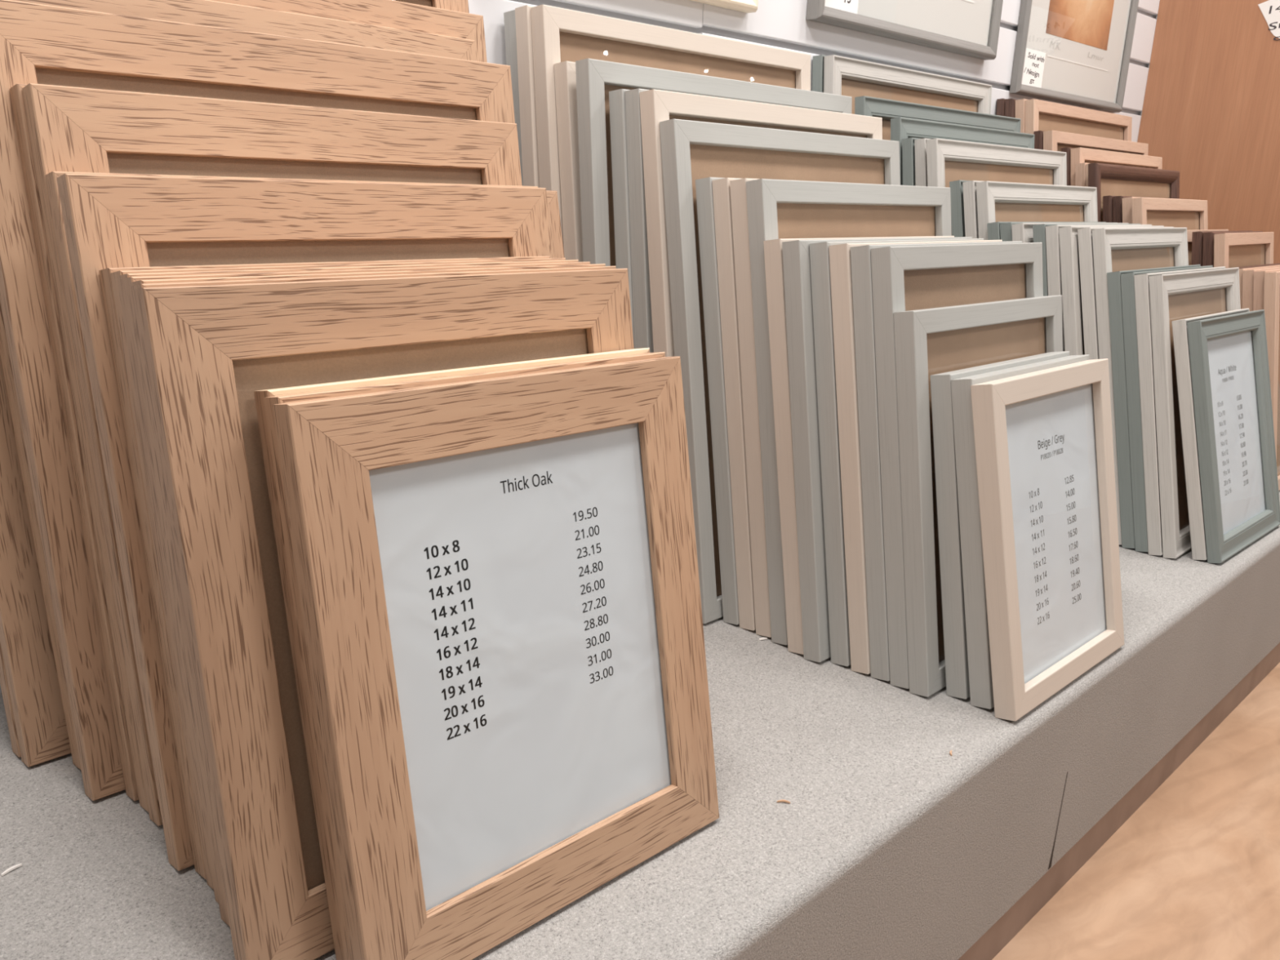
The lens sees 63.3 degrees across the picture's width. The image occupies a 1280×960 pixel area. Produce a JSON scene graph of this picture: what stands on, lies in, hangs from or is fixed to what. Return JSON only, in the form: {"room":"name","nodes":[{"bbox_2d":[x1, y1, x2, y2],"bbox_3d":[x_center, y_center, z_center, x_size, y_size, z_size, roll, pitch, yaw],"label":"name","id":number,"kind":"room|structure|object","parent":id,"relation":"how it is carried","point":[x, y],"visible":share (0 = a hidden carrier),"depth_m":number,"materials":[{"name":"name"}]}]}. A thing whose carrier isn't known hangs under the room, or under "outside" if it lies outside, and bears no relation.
{"room":"picture frame shop","nodes":[
{"label":"picture frame shop","id":0,"kind":"room"},
{"bbox_2d":[0,0,1159,693],"bbox_3d":[-0.301,-0.702,0.837,0.030,2.193,3.966,17,22,42],"label":"wall","id":1,"kind":"structure","parent":0,"point":[783,24],"depth_m":1.42,"materials":[{"name":"grey"}]},
{"bbox_2d":[689,0,758,13],"bbox_3d":[-0.005,-0.790,1.083,0.020,0.500,0.443,17,22,42],"label":"picture","id":2,"kind":"object","parent":1,"relation":"attached to","point":[744,6],"visible":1,"depth_m":1.27,"materials":[{"name":"beige paint"}]},
{"bbox_2d":[805,0,1003,60],"bbox_3d":[0.419,-0.946,1.476,0.023,0.600,0.503,17,22,42],"label":"picture","id":3,"kind":"object","parent":1,"relation":"attached to","point":[968,28],"visible":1,"depth_m":1.57,"materials":[{"name":"paper"}]},
{"bbox_2d":[1008,0,1138,112],"bbox_3d":[0.832,-1.053,1.881,0.018,0.700,0.470,17,22,42],"label":"picture","id":4,"kind":"object","parent":1,"relation":"attached to","point":[1075,52],"visible":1,"depth_m":1.95,"materials":[{"name":"paper"}]},
{"bbox_2d":[1045,0,1114,50],"bbox_3d":[0.829,-1.014,1.895,0.001,0.400,0.275,17,22,42],"label":"art print","id":5,"kind":"object","parent":4,"relation":"attached to","point":[1072,24],"depth_m":1.94},
{"bbox_2d":[991,662,1279,959],"bbox_3d":[1.448,0.736,0.151,2.829,0.062,7.000,17,22,42],"label":"floor","id":6,"kind":"structure","parent":0,"point":[1193,873],"depth_m":1.07,"materials":[{"name":"brown wood"}]},
{"bbox_2d":[0,490,1279,959],"bbox_3d":[-0.119,0.309,0.886,0.606,0.238,3.946,17,22,42],"label":"plinth","id":7,"kind":"object","parent":6,"relation":"on","point":[888,844],"visible":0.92,"depth_m":0.80,"materials":[{"name":"grey carpet"}]},
{"bbox_2d":[9,83,138,800],"bbox_3d":[-0.239,-0.043,0.810,0.371,0.470,0.088,-13,22,-43],"label":"picture frame","id":8,"kind":"object","parent":7,"relation":"on","point":[16,94],"visible":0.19,"depth_m":0.68,"materials":[{"name":"brown wood"}]},
{"bbox_2d":[0,0,469,757],"bbox_3d":[-0.317,-0.144,0.878,0.108,0.621,0.473,17,22,42],"label":"picture frame","id":9,"kind":"object","parent":7,"relation":"on","point":[462,6],"visible":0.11,"depth_m":0.77,"materials":[{"name":"brown wood"}]},
{"bbox_2d":[0,0,476,769],"bbox_3d":[-0.284,-0.097,0.858,0.100,0.545,0.422,17,22,41],"label":"picture frame","id":10,"kind":"object","parent":7,"relation":"on","point":[200,12],"visible":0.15,"depth_m":0.78,"materials":[{"name":"brown wood"}]},
{"bbox_2d":[0,0,487,767],"bbox_3d":[-0.301,-0.115,0.871,0.099,0.571,0.473,17,22,42],"label":"picture frame","id":11,"kind":"object","parent":7,"relation":"on","point":[25,641],"visible":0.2,"depth_m":0.75,"materials":[{"name":"brown wood"}]},
{"bbox_2d":[0,0,515,800],"bbox_3d":[-0.251,-0.072,0.821,0.422,0.520,0.095,-14,22,-43],"label":"picture frame","id":12,"kind":"object","parent":7,"relation":"on","point":[40,43],"visible":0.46,"depth_m":0.70,"materials":[{"name":"brown wood"}]},
{"bbox_2d":[22,83,522,812],"bbox_3d":[-0.225,-0.039,0.798,0.371,0.470,0.090,-13,22,-43],"label":"picture frame","id":13,"kind":"object","parent":7,"relation":"on","point":[72,129],"visible":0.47,"depth_m":0.71,"materials":[{"name":"brown wood"}]},
{"bbox_2d":[44,171,537,826],"bbox_3d":[-0.209,-0.009,0.788,0.371,0.419,0.084,-13,22,-43],"label":"picture frame","id":14,"kind":"object","parent":7,"relation":"on","point":[123,622],"visible":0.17,"depth_m":0.66,"materials":[{"name":"brown wood"}]},
{"bbox_2d":[56,173,552,871],"bbox_3d":[-0.186,0.007,0.738,0.346,0.419,0.088,-13,22,-43],"label":"picture frame","id":15,"kind":"object","parent":7,"relation":"on","point":[110,220],"visible":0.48,"depth_m":0.64,"materials":[{"name":"brown wood"}]},
{"bbox_2d":[98,256,550,879],"bbox_3d":[-0.174,0.037,0.727,0.321,0.369,0.080,-13,22,-43],"label":"picture frame","id":16,"kind":"object","parent":7,"relation":"on","point":[104,274],"visible":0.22,"depth_m":0.62,"materials":[{"name":"brown wood"}]},
{"bbox_2d":[110,257,565,889],"bbox_3d":[-0.162,0.041,0.715,0.321,0.369,0.079,-13,22,-43],"label":"picture frame","id":17,"kind":"object","parent":7,"relation":"on","point":[113,275],"visible":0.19,"depth_m":0.61,"materials":[{"name":"brown wood"}]},
{"bbox_2d":[116,259,578,902],"bbox_3d":[-0.151,0.045,0.701,0.321,0.369,0.079,-13,22,-43],"label":"picture frame","id":18,"kind":"object","parent":7,"relation":"on","point":[126,275],"visible":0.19,"depth_m":0.60,"materials":[{"name":"brown wood"}]},
{"bbox_2d":[120,262,590,926],"bbox_3d":[-0.141,0.050,0.686,0.321,0.369,0.080,-13,22,-43],"label":"picture frame","id":19,"kind":"object","parent":7,"relation":"on","point":[125,282],"visible":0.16,"depth_m":0.58,"materials":[{"name":"brown wood"}]},
{"bbox_2d":[129,263,605,286],"bbox_3d":[-0.130,0.054,0.673,0.321,0.369,0.080,-13,22,-43],"label":"picture frame","id":20,"kind":"object","parent":7,"relation":"on","point":[317,275],"visible":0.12,"depth_m":0.61,"materials":[{"name":"brown wood"}]},
{"bbox_2d":[129,266,616,956],"bbox_3d":[-0.122,0.059,0.656,0.321,0.369,0.080,-13,22,-43],"label":"picture frame","id":21,"kind":"object","parent":7,"relation":"on","point":[385,276],"visible":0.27,"depth_m":0.57,"materials":[{"name":"brown wood"}]},
{"bbox_2d":[131,268,634,959],"bbox_3d":[-0.114,0.064,0.640,0.321,0.369,0.080,-13,22,-43],"label":"picture frame","id":22,"kind":"object","parent":7,"relation":"on","point":[206,350],"visible":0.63,"depth_m":0.55,"materials":[{"name":"brown wood"}]},
{"bbox_2d":[253,347,649,959],"bbox_3d":[-0.082,0.090,0.644,0.270,0.318,0.076,-13,22,-42],"label":"picture frame","id":23,"kind":"object","parent":7,"relation":"on","point":[260,395],"visible":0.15,"depth_m":0.56,"materials":[{"name":"brown wood"}]},
{"bbox_2d":[263,351,665,959],"bbox_3d":[-0.072,0.095,0.630,0.270,0.318,0.076,-13,22,-42],"label":"picture frame","id":24,"kind":"object","parent":7,"relation":"on","point":[269,401],"visible":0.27,"depth_m":0.55,"materials":[{"name":"brown wood"}]},
{"bbox_2d":[271,355,719,959],"bbox_3d":[-0.062,0.099,0.615,0.270,0.318,0.076,-13,22,-42],"label":"picture frame","id":25,"kind":"object","parent":7,"relation":"on","point":[498,581],"visible":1,"depth_m":0.59,"materials":[{"name":"brown wood"}]},
{"bbox_2d":[503,9,523,186],"bbox_3d":[0.030,-0.222,1.258,0.071,0.587,0.436,17,22,42],"label":"picture frame","id":26,"kind":"object","parent":7,"relation":"on","point":[509,20],"visible":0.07,"depth_m":1.05,"materials":[{"name":"grey paint"}]},
{"bbox_2d":[515,4,539,187],"bbox_3d":[0.044,-0.213,1.230,0.069,0.587,0.436,17,22,42],"label":"picture frame","id":27,"kind":"object","parent":7,"relation":"on","point":[522,14],"visible":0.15,"depth_m":1.03,"materials":[{"name":"beige paint"}]},
{"bbox_2d":[546,190,564,257],"bbox_3d":[-0.176,-0.004,0.782,0.346,0.416,0.103,-13,22,-43],"label":"picture frame","id":28,"kind":"object","parent":7,"relation":"on","point":[556,236],"visible":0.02,"depth_m":0.86,"materials":[{"name":"brown wood"}]},
{"bbox_2d":[554,61,582,262],"bbox_3d":[0.087,-0.180,1.213,0.436,0.536,0.078,-13,22,-43],"label":"picture frame","id":29,"kind":"object","parent":7,"relation":"on","point":[565,75],"visible":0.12,"depth_m":1.03,"materials":[{"name":"beige paint"}]},
{"bbox_2d":[608,88,634,346],"bbox_3d":[0.122,-0.156,1.179,0.385,0.511,0.072,-13,22,-43],"label":"picture frame","id":30,"kind":"object","parent":7,"relation":"on","point":[616,97],"visible":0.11,"depth_m":1.01,"materials":[{"name":"grey paint"}]},
{"bbox_2d":[625,88,653,352],"bbox_3d":[0.138,-0.152,1.167,0.385,0.511,0.073,-13,22,-43],"label":"picture frame","id":31,"kind":"object","parent":7,"relation":"on","point":[642,320],"visible":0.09,"depth_m":1.01,"materials":[{"name":"grey paint"}]},
{"bbox_2d":[530,4,810,248],"bbox_3d":[0.063,-0.208,1.217,0.076,0.587,0.436,17,22,42],"label":"picture frame","id":32,"kind":"object","parent":7,"relation":"on","point":[559,34],"visible":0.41,"depth_m":1.08,"materials":[{"name":"beige paint"}]},
{"bbox_2d":[575,58,852,267],"bbox_3d":[0.107,-0.174,1.192,0.436,0.536,0.068,-13,22,-43],"label":"picture frame","id":33,"kind":"object","parent":7,"relation":"on","point":[595,78],"visible":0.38,"depth_m":1.02,"materials":[{"name":"grey paint"}]},
{"bbox_2d":[695,177,739,624],"bbox_3d":[0.194,-0.097,1.126,0.334,0.433,0.088,-13,22,-43],"label":"picture frame","id":34,"kind":"object","parent":7,"relation":"on","point":[704,187],"visible":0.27,"depth_m":1.01,"materials":[{"name":"grey paint"}]},
{"bbox_2d":[711,177,755,631],"bbox_3d":[0.209,-0.093,1.114,0.334,0.433,0.088,-13,22,-43],"label":"picture frame","id":35,"kind":"object","parent":7,"relation":"on","point":[721,187],"visible":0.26,"depth_m":1.00,"materials":[{"name":"beige paint"}]},
{"bbox_2d":[729,177,771,637],"bbox_3d":[0.224,-0.089,1.100,0.334,0.433,0.087,-13,22,-43],"label":"picture frame","id":36,"kind":"object","parent":7,"relation":"on","point":[738,187],"visible":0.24,"depth_m":0.98,"materials":[{"name":"beige paint"}]},
{"bbox_2d":[639,88,882,356],"bbox_3d":[0.157,-0.145,1.149,0.385,0.509,0.087,-13,22,-43],"label":"picture frame","id":37,"kind":"object","parent":7,"relation":"on","point":[656,106],"visible":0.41,"depth_m":1.01,"materials":[{"name":"beige paint"}]},
{"bbox_2d":[659,119,900,623],"bbox_3d":[0.178,-0.128,1.138,0.385,0.483,0.093,-13,22,-43],"label":"picture frame","id":38,"kind":"object","parent":7,"relation":"on","point":[691,151],"visible":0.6,"depth_m":1.02,"materials":[{"name":"grey paint"}]},
{"bbox_2d":[812,54,826,92],"bbox_3d":[0.405,-0.322,1.634,0.062,0.601,0.449,17,22,42],"label":"picture frame","id":39,"kind":"object","parent":7,"relation":"on","point":[817,60],"visible":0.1,"depth_m":1.42,"materials":[{"name":"teal paint"}]},
{"bbox_2d":[746,178,951,644],"bbox_3d":[0.237,-0.084,1.084,0.334,0.433,0.088,-13,22,-43],"label":"picture frame","id":40,"kind":"object","parent":7,"relation":"on","point":[777,209],"visible":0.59,"depth_m":0.99,"materials":[{"name":"grey paint"}]},
{"bbox_2d":[763,235,954,654],"bbox_3d":[0.242,-0.051,1.062,0.308,0.382,0.082,-13,22,-43],"label":"picture frame","id":41,"kind":"object","parent":7,"relation":"on","point":[773,253],"visible":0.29,"depth_m":0.95,"materials":[{"name":"beige paint"}]},
{"bbox_2d":[782,236,972,662],"bbox_3d":[0.255,-0.046,1.046,0.308,0.383,0.080,-13,22,-43],"label":"picture frame","id":42,"kind":"object","parent":7,"relation":"on","point":[796,254],"visible":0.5,"depth_m":0.94,"materials":[{"name":"grey paint"}]},
{"bbox_2d":[808,238,983,666],"bbox_3d":[0.270,-0.041,1.032,0.283,0.382,0.082,-14,22,-43],"label":"picture frame","id":43,"kind":"object","parent":7,"relation":"on","point":[836,575],"visible":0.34,"depth_m":0.93,"materials":[{"name":"grey paint"}]},
{"bbox_2d":[823,54,991,114],"bbox_3d":[0.422,-0.318,1.623,0.449,0.600,0.069,-13,22,-43],"label":"picture frame","id":44,"kind":"object","parent":7,"relation":"on","point":[842,76],"visible":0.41,"depth_m":1.53,"materials":[{"name":"white paint"}]},
{"bbox_2d":[902,137,919,186],"bbox_3d":[0.518,-0.250,1.586,0.398,0.497,0.084,-13,22,-43],"label":"picture frame","id":45,"kind":"object","parent":7,"relation":"on","point":[908,144],"visible":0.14,"depth_m":1.41,"materials":[{"name":"teal paint"}]},
{"bbox_2d":[828,240,1002,674],"bbox_3d":[0.285,-0.037,1.019,0.083,0.382,0.283,17,22,42],"label":"picture frame","id":46,"kind":"object","parent":7,"relation":"on","point":[840,264],"visible":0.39,"depth_m":0.92,"materials":[{"name":"beige paint"}]},
{"bbox_2d":[914,137,931,186],"bbox_3d":[0.534,-0.246,1.575,0.398,0.496,0.090,-13,22,-43],"label":"picture frame","id":47,"kind":"object","parent":7,"relation":"on","point":[921,165],"visible":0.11,"depth_m":1.40,"materials":[{"name":"white paint"}]},
{"bbox_2d":[850,240,1022,680],"bbox_3d":[0.301,-0.033,1.007,0.283,0.382,0.083,-13,22,-43],"label":"picture frame","id":48,"kind":"object","parent":7,"relation":"on","point":[860,255],"visible":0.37,"depth_m":0.91,"materials":[{"name":"grey paint"}]},
{"bbox_2d":[854,95,1021,140],"bbox_3d":[0.469,-0.288,1.617,0.449,0.549,0.073,-13,22,-42],"label":"picture frame","id":49,"kind":"object","parent":7,"relation":"on","point":[886,109],"visible":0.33,"depth_m":1.51,"materials":[{"name":"teal paint"}]},
{"bbox_2d":[871,242,1043,688],"bbox_3d":[0.316,-0.028,0.994,0.283,0.382,0.083,-13,22,-43],"label":"picture frame","id":50,"kind":"object","parent":7,"relation":"on","point":[908,277],"visible":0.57,"depth_m":0.91,"materials":[{"name":"grey paint"}]},
{"bbox_2d":[949,180,971,237],"bbox_3d":[0.562,-0.206,1.533,0.348,0.444,0.098,-13,22,-43],"label":"picture frame","id":51,"kind":"object","parent":7,"relation":"on","point":[957,220],"visible":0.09,"depth_m":1.39,"materials":[{"name":"teal paint"}]},
{"bbox_2d":[890,117,1034,185],"bbox_3d":[0.501,-0.269,1.599,0.398,0.524,0.075,-13,22,-43],"label":"picture frame","id":52,"kind":"object","parent":7,"relation":"on","point":[901,128],"visible":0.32,"depth_m":1.50,"materials":[{"name":"teal paint"}]},
{"bbox_2d":[962,180,982,238],"bbox_3d":[0.576,-0.201,1.518,0.348,0.444,0.098,-13,22,-43],"label":"picture frame","id":53,"kind":"object","parent":7,"relation":"on","point":[970,199],"visible":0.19,"depth_m":1.37,"materials":[{"name":"white paint"}]},
{"bbox_2d":[893,294,1062,697],"bbox_3d":[0.332,0.001,0.984,0.283,0.332,0.074,-13,22,-43],"label":"picture frame","id":54,"kind":"object","parent":7,"relation":"on","point":[928,342],"visible":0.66,"depth_m":0.90,"materials":[{"name":"grey paint"}]},
{"bbox_2d":[926,137,1066,227],"bbox_3d":[0.546,-0.239,1.552,0.398,0.496,0.094,-13,22,-43],"label":"picture frame","id":55,"kind":"object","parent":7,"relation":"on","point":[948,161],"visible":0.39,"depth_m":1.49,"materials":[{"name":"white paint"}]},
{"bbox_2d":[929,351,1069,699],"bbox_3d":[0.347,0.032,0.971,0.232,0.282,0.071,-13,22,-43],"label":"picture frame","id":56,"kind":"object","parent":7,"relation":"on","point":[957,673],"visible":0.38,"depth_m":0.89,"materials":[{"name":"grey paint"}]},
{"bbox_2d":[995,98,1006,115],"bbox_3d":[0.785,-0.406,2.002,0.072,0.587,0.437,17,22,42],"label":"picture frame","id":57,"kind":"object","parent":7,"relation":"on","point":[1000,102],"visible":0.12,"depth_m":1.79,"materials":[{"name":"brown wood"}]},
{"bbox_2d":[1000,222,1020,241],"bbox_3d":[0.611,-0.163,1.481,0.348,0.394,0.090,-14,22,-43],"label":"picture frame","id":58,"kind":"object","parent":7,"relation":"on","point":[1006,233],"visible":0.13,"depth_m":1.33,"materials":[{"name":"teal paint"}]},
{"bbox_2d":[1004,98,1017,117],"bbox_3d":[0.798,-0.401,1.987,0.079,0.587,0.437,17,22,42],"label":"picture frame","id":59,"kind":"object","parent":7,"relation":"on","point":[1010,104],"visible":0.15,"depth_m":1.78,"materials":[{"name":"brown wood"}]},
{"bbox_2d":[951,354,1089,709],"bbox_3d":[0.362,0.037,0.955,0.232,0.281,0.074,-13,22,-43],"label":"picture frame","id":60,"kind":"object","parent":7,"relation":"on","point":[980,682],"visible":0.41,"depth_m":0.88,"materials":[{"name":"grey paint"}]},
{"bbox_2d":[1014,98,1026,133],"bbox_3d":[0.817,-0.396,1.973,0.094,0.586,0.437,17,22,42],"label":"picture frame","id":61,"kind":"object","parent":7,"relation":"on","point":[1020,104],"visible":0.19,"depth_m":1.77,"materials":[{"name":"brown wood"}]},
{"bbox_2d":[976,181,1097,239],"bbox_3d":[0.590,-0.197,1.506,0.348,0.444,0.099,-13,22,-43],"label":"picture frame","id":62,"kind":"object","parent":7,"relation":"on","point":[997,202],"visible":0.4,"depth_m":1.45,"materials":[{"name":"white paint"}]},
{"bbox_2d":[1033,130,1044,149],"bbox_3d":[0.844,-0.363,1.956,0.089,0.534,0.437,17,22,42],"label":"picture frame","id":63,"kind":"object","parent":7,"relation":"on","point":[1038,135],"visible":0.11,"depth_m":1.76,"materials":[{"name":"brown wood"}]},
{"bbox_2d":[986,222,1106,239],"bbox_3d":[0.599,-0.166,1.491,0.348,0.394,0.090,-13,22,-43],"label":"picture frame","id":64,"kind":"object","parent":7,"relation":"on","point":[993,228],"visible":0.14,"depth_m":1.35,"materials":[{"name":"teal paint"}]},
{"bbox_2d":[970,358,1124,721],"bbox_3d":[0.374,0.043,0.938,0.232,0.280,0.079,-13,22,-43],"label":"picture frame","id":65,"kind":"object","parent":7,"relation":"on","point":[1044,446],"visible":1,"depth_m":0.92,"materials":[{"name":"beige paint"}]},
{"bbox_2d":[1061,147,1074,186],"bbox_3d":[0.874,-0.344,1.940,0.088,0.509,0.386,17,22,42],"label":"picture frame","id":66,"kind":"object","parent":7,"relation":"on","point":[1068,150],"visible":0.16,"depth_m":1.76,"materials":[{"name":"brown wood"}]},
{"bbox_2d":[1011,222,1128,243],"bbox_3d":[0.620,-0.159,1.466,0.348,0.394,0.089,-14,22,-43],"label":"picture frame","id":67,"kind":"object","parent":7,"relation":"on","point":[1023,232],"visible":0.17,"depth_m":1.32,"materials":[{"name":"white paint"}]},
{"bbox_2d":[1024,98,1132,141],"bbox_3d":[0.832,-0.392,1.963,0.097,0.585,0.437,17,22,42],"label":"picture frame","id":68,"kind":"object","parent":7,"relation":"on","point":[1039,115],"visible":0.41,"depth_m":1.88,"materials":[{"name":"brown wood"}]},
{"bbox_2d":[1075,162,1088,186],"bbox_3d":[0.886,-0.321,1.903,0.090,0.484,0.386,17,22,42],"label":"picture frame","id":69,"kind":"object","parent":7,"relation":"on","point":[1080,168],"visible":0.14,"depth_m":1.73,"materials":[{"name":"brown wood"}]},
{"bbox_2d":[1032,223,1140,296],"bbox_3d":[0.635,-0.154,1.452,0.087,0.394,0.322,17,22,42],"label":"picture frame","id":70,"kind":"object","parent":7,"relation":"on","point":[1038,230],"visible":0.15,"depth_m":1.31,"materials":[{"name":"teal paint"}]},
{"bbox_2d":[1043,130,1148,155],"bbox_3d":[0.857,-0.360,1.944,0.093,0.535,0.437,17,22,42],"label":"picture frame","id":71,"kind":"object","parent":7,"relation":"on","point":[1053,140],"visible":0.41,"depth_m":1.84,"materials":[{"name":"brown wood"}]},
{"bbox_2d":[1045,224,1151,351],"bbox_3d":[0.647,-0.150,1.439,0.090,0.394,0.322,17,22,42],"label":"picture frame","id":72,"kind":"object","parent":7,"relation":"on","point":[1052,238],"visible":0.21,"depth_m":1.31,"materials":[{"name":"white paint"}]},
{"bbox_2d":[1102,195,1115,222],"bbox_3d":[0.898,-0.278,1.850,0.082,0.433,0.335,17,22,42],"label":"picture frame","id":73,"kind":"object","parent":7,"relation":"on","point":[1108,201],"visible":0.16,"depth_m":1.70,"materials":[{"name":"brown wood"}]},
{"bbox_2d":[1058,225,1164,355],"bbox_3d":[0.662,-0.145,1.427,0.095,0.393,0.322,17,22,42],"label":"picture frame","id":74,"kind":"object","parent":7,"relation":"on","point":[1068,239],"visible":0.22,"depth_m":1.30,"materials":[{"name":"white paint"}]},
{"bbox_2d":[1071,147,1162,186],"bbox_3d":[0.887,-0.340,1.926,0.094,0.509,0.386,17,22,42],"label":"picture frame","id":75,"kind":"object","parent":7,"relation":"on","point":[1078,155],"visible":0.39,"depth_m":1.84,"materials":[{"name":"brown wood"}]},
{"bbox_2d":[1077,226,1173,359],"bbox_3d":[0.678,-0.142,1.418,0.099,0.392,0.297,17,22,42],"label":"picture frame","id":76,"kind":"object","parent":7,"relation":"on","point":[1086,260],"visible":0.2,"depth_m":1.30,"materials":[{"name":"white paint"}]},
{"bbox_2d":[1088,162,1179,222],"bbox_3d":[0.889,-0.308,1.862,0.089,0.483,0.386,17,22,42],"label":"picture frame","id":77,"kind":"object","parent":7,"relation":"on","point":[1109,180],"visible":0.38,"depth_m":1.80,"materials":[{"name":"brown wood"}]},
{"bbox_2d":[1091,227,1188,545],"bbox_3d":[0.692,-0.139,1.409,0.099,0.392,0.297,17,22,42],"label":"picture frame","id":78,"kind":"object","parent":7,"relation":"on","point":[1114,249],"visible":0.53,"depth_m":1.33,"materials":[{"name":"white paint"}]},
{"bbox_2d":[1112,195,1182,222],"bbox_3d":[0.909,-0.275,1.839,0.082,0.433,0.335,17,22,42],"label":"picture frame","id":79,"kind":"object","parent":7,"relation":"on","point":[1117,202],"visible":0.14,"depth_m":1.69,"materials":[{"name":"brown wood"}]},
{"bbox_2d":[1106,264,1200,548],"bbox_3d":[0.706,-0.110,1.401,0.088,0.343,0.297,17,22,42],"label":"picture frame","id":80,"kind":"object","parent":7,"relation":"on","point":[1114,292],"visible":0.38,"depth_m":1.30,"materials":[{"name":"teal paint"}]},
{"bbox_2d":[1121,196,1193,223],"bbox_3d":[0.919,-0.268,1.817,0.093,0.432,0.335,17,22,42],"label":"picture frame","id":81,"kind":"object","parent":7,"relation":"on","point":[1126,202],"visible":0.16,"depth_m":1.67,"materials":[{"name":"brown wood"}]},
{"bbox_2d":[1120,265,1213,551],"bbox_3d":[0.717,-0.106,1.389,0.088,0.343,0.297,17,22,42],"label":"picture frame","id":82,"kind":"object","parent":7,"relation":"on","point":[1127,285],"visible":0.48,"depth_m":1.29,"materials":[{"name":"teal paint"}]},
{"bbox_2d":[1131,197,1208,230],"bbox_3d":[0.921,-0.260,1.790,0.096,0.432,0.335,17,21,41],"label":"picture frame","id":83,"kind":"object","parent":7,"relation":"on","point":[1192,215],"visible":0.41,"depth_m":1.75,"materials":[{"name":"brown wood"}]},
{"bbox_2d":[1133,266,1225,555],"bbox_3d":[0.728,-0.102,1.378,0.088,0.343,0.297,17,22,42],"label":"picture frame","id":84,"kind":"object","parent":7,"relation":"on","point":[1141,282],"visible":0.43,"depth_m":1.28,"materials":[{"name":"white paint"}]},
{"bbox_2d":[1148,267,1240,558],"bbox_3d":[0.742,-0.099,1.369,0.089,0.343,0.297,17,22,42],"label":"picture frame","id":85,"kind":"object","parent":7,"relation":"on","point":[1180,295],"visible":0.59,"depth_m":1.29,"materials":[{"name":"white paint"}]},
{"bbox_2d":[1186,229,1228,265],"bbox_3d":[0.953,-0.231,1.782,0.074,0.384,0.284,17,22,42],"label":"picture frame","id":86,"kind":"object","parent":7,"relation":"on","point":[1189,233],"visible":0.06,"depth_m":1.73,"materials":[{"name":"brown wood"}]},
{"bbox_2d":[1171,308,1249,559],"bbox_3d":[0.760,-0.068,1.356,0.246,0.291,0.088,-13,22,-43],"label":"picture frame","id":87,"kind":"object","parent":7,"relation":"on","point":[1180,330],"visible":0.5,"depth_m":1.27,"materials":[{"name":"white paint"}]},
{"bbox_2d":[1191,230,1252,266],"bbox_3d":[0.994,-0.228,1.779,0.069,0.383,0.284,17,22,42],"label":"picture frame","id":88,"kind":"object","parent":7,"relation":"on","point":[1197,237],"visible":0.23,"depth_m":1.65,"materials":[{"name":"brown wood"}]},
{"bbox_2d":[1202,231,1262,267],"bbox_3d":[1.005,-0.224,1.766,0.070,0.383,0.284,17,22,41],"label":"picture frame","id":89,"kind":"object","parent":7,"relation":"on","point":[1208,237],"visible":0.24,"depth_m":1.64,"materials":[{"name":"brown wood"}]},
{"bbox_2d":[1186,309,1279,563],"bbox_3d":[0.774,-0.064,1.346,0.246,0.291,0.089,-13,22,-43],"label":"picture frame","id":90,"kind":"object","parent":7,"relation":"on","point":[1228,353],"visible":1,"depth_m":1.34,"materials":[{"name":"teal paint"}]},
{"bbox_2d":[1213,231,1274,268],"bbox_3d":[1.016,-0.218,1.747,0.079,0.383,0.284,17,21,41],"label":"picture frame","id":91,"kind":"object","parent":7,"relation":"on","point":[1233,250],"visible":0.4,"depth_m":1.70,"materials":[{"name":"brown wood"}]},
{"bbox_2d":[1226,262,1279,269],"bbox_3d":[1.014,-0.185,1.722,0.070,0.332,0.284,17,22,42],"label":"picture frame","id":92,"kind":"object","parent":7,"relation":"on","point":[1277,264],"visible":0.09,"depth_m":1.70,"materials":[{"name":"brown wood"}]},
{"bbox_2d":[1239,265,1279,309],"bbox_3d":[1.024,-0.180,1.708,0.071,0.333,0.284,17,22,42],"label":"picture frame","id":93,"kind":"object","parent":7,"relation":"on","point":[1241,270],"visible":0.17,"depth_m":1.59,"materials":[{"name":"brown wood"}]},
{"bbox_2d":[1241,266,1279,311],"bbox_3d":[1.032,-0.176,1.693,0.071,0.333,0.284,17,22,42],"label":"picture frame","id":94,"kind":"object","parent":7,"relation":"on","point":[1247,275],"visible":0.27,"depth_m":1.57,"materials":[{"name":"brown wood"}]},
{"bbox_2d":[1253,269,1279,311],"bbox_3d":[1.040,-0.171,1.678,0.071,0.333,0.284,17,22,42],"label":"picture frame","id":95,"kind":"object","parent":7,"relation":"on","point":[1259,277],"visible":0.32,"depth_m":1.56,"materials":[{"name":"brown wood"}]},
{"bbox_2d":[1263,271,1279,490],"bbox_3d":[1.046,-0.166,1.661,0.071,0.333,0.284,17,22,42],"label":"picture frame","id":96,"kind":"object","parent":7,"relation":"on","point":[1272,280],"visible":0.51,"depth_m":1.55,"materials":[{"name":"brown wood"}]},
{"bbox_2d":[1137,0,1279,263],"bbox_3d":[1.330,-0.791,2.010,0.665,1.838,0.020,17,22,42],"label":"wooden panel","id":97,"kind":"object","parent":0,"point":[1211,110],"depth_m":2.14,"materials":[{"name":"brown wood"}]},
{"bbox_2d":[1257,0,1279,39],"bbox_3d":[1.287,-0.904,2.010,0.174,0.131,0.001,17,22,42],"label":"paper note","id":98,"kind":"object","parent":97,"relation":"attached to","point":[1270,9],"visible":1,"depth_m":2.05,"materials":[{"name":"white"}]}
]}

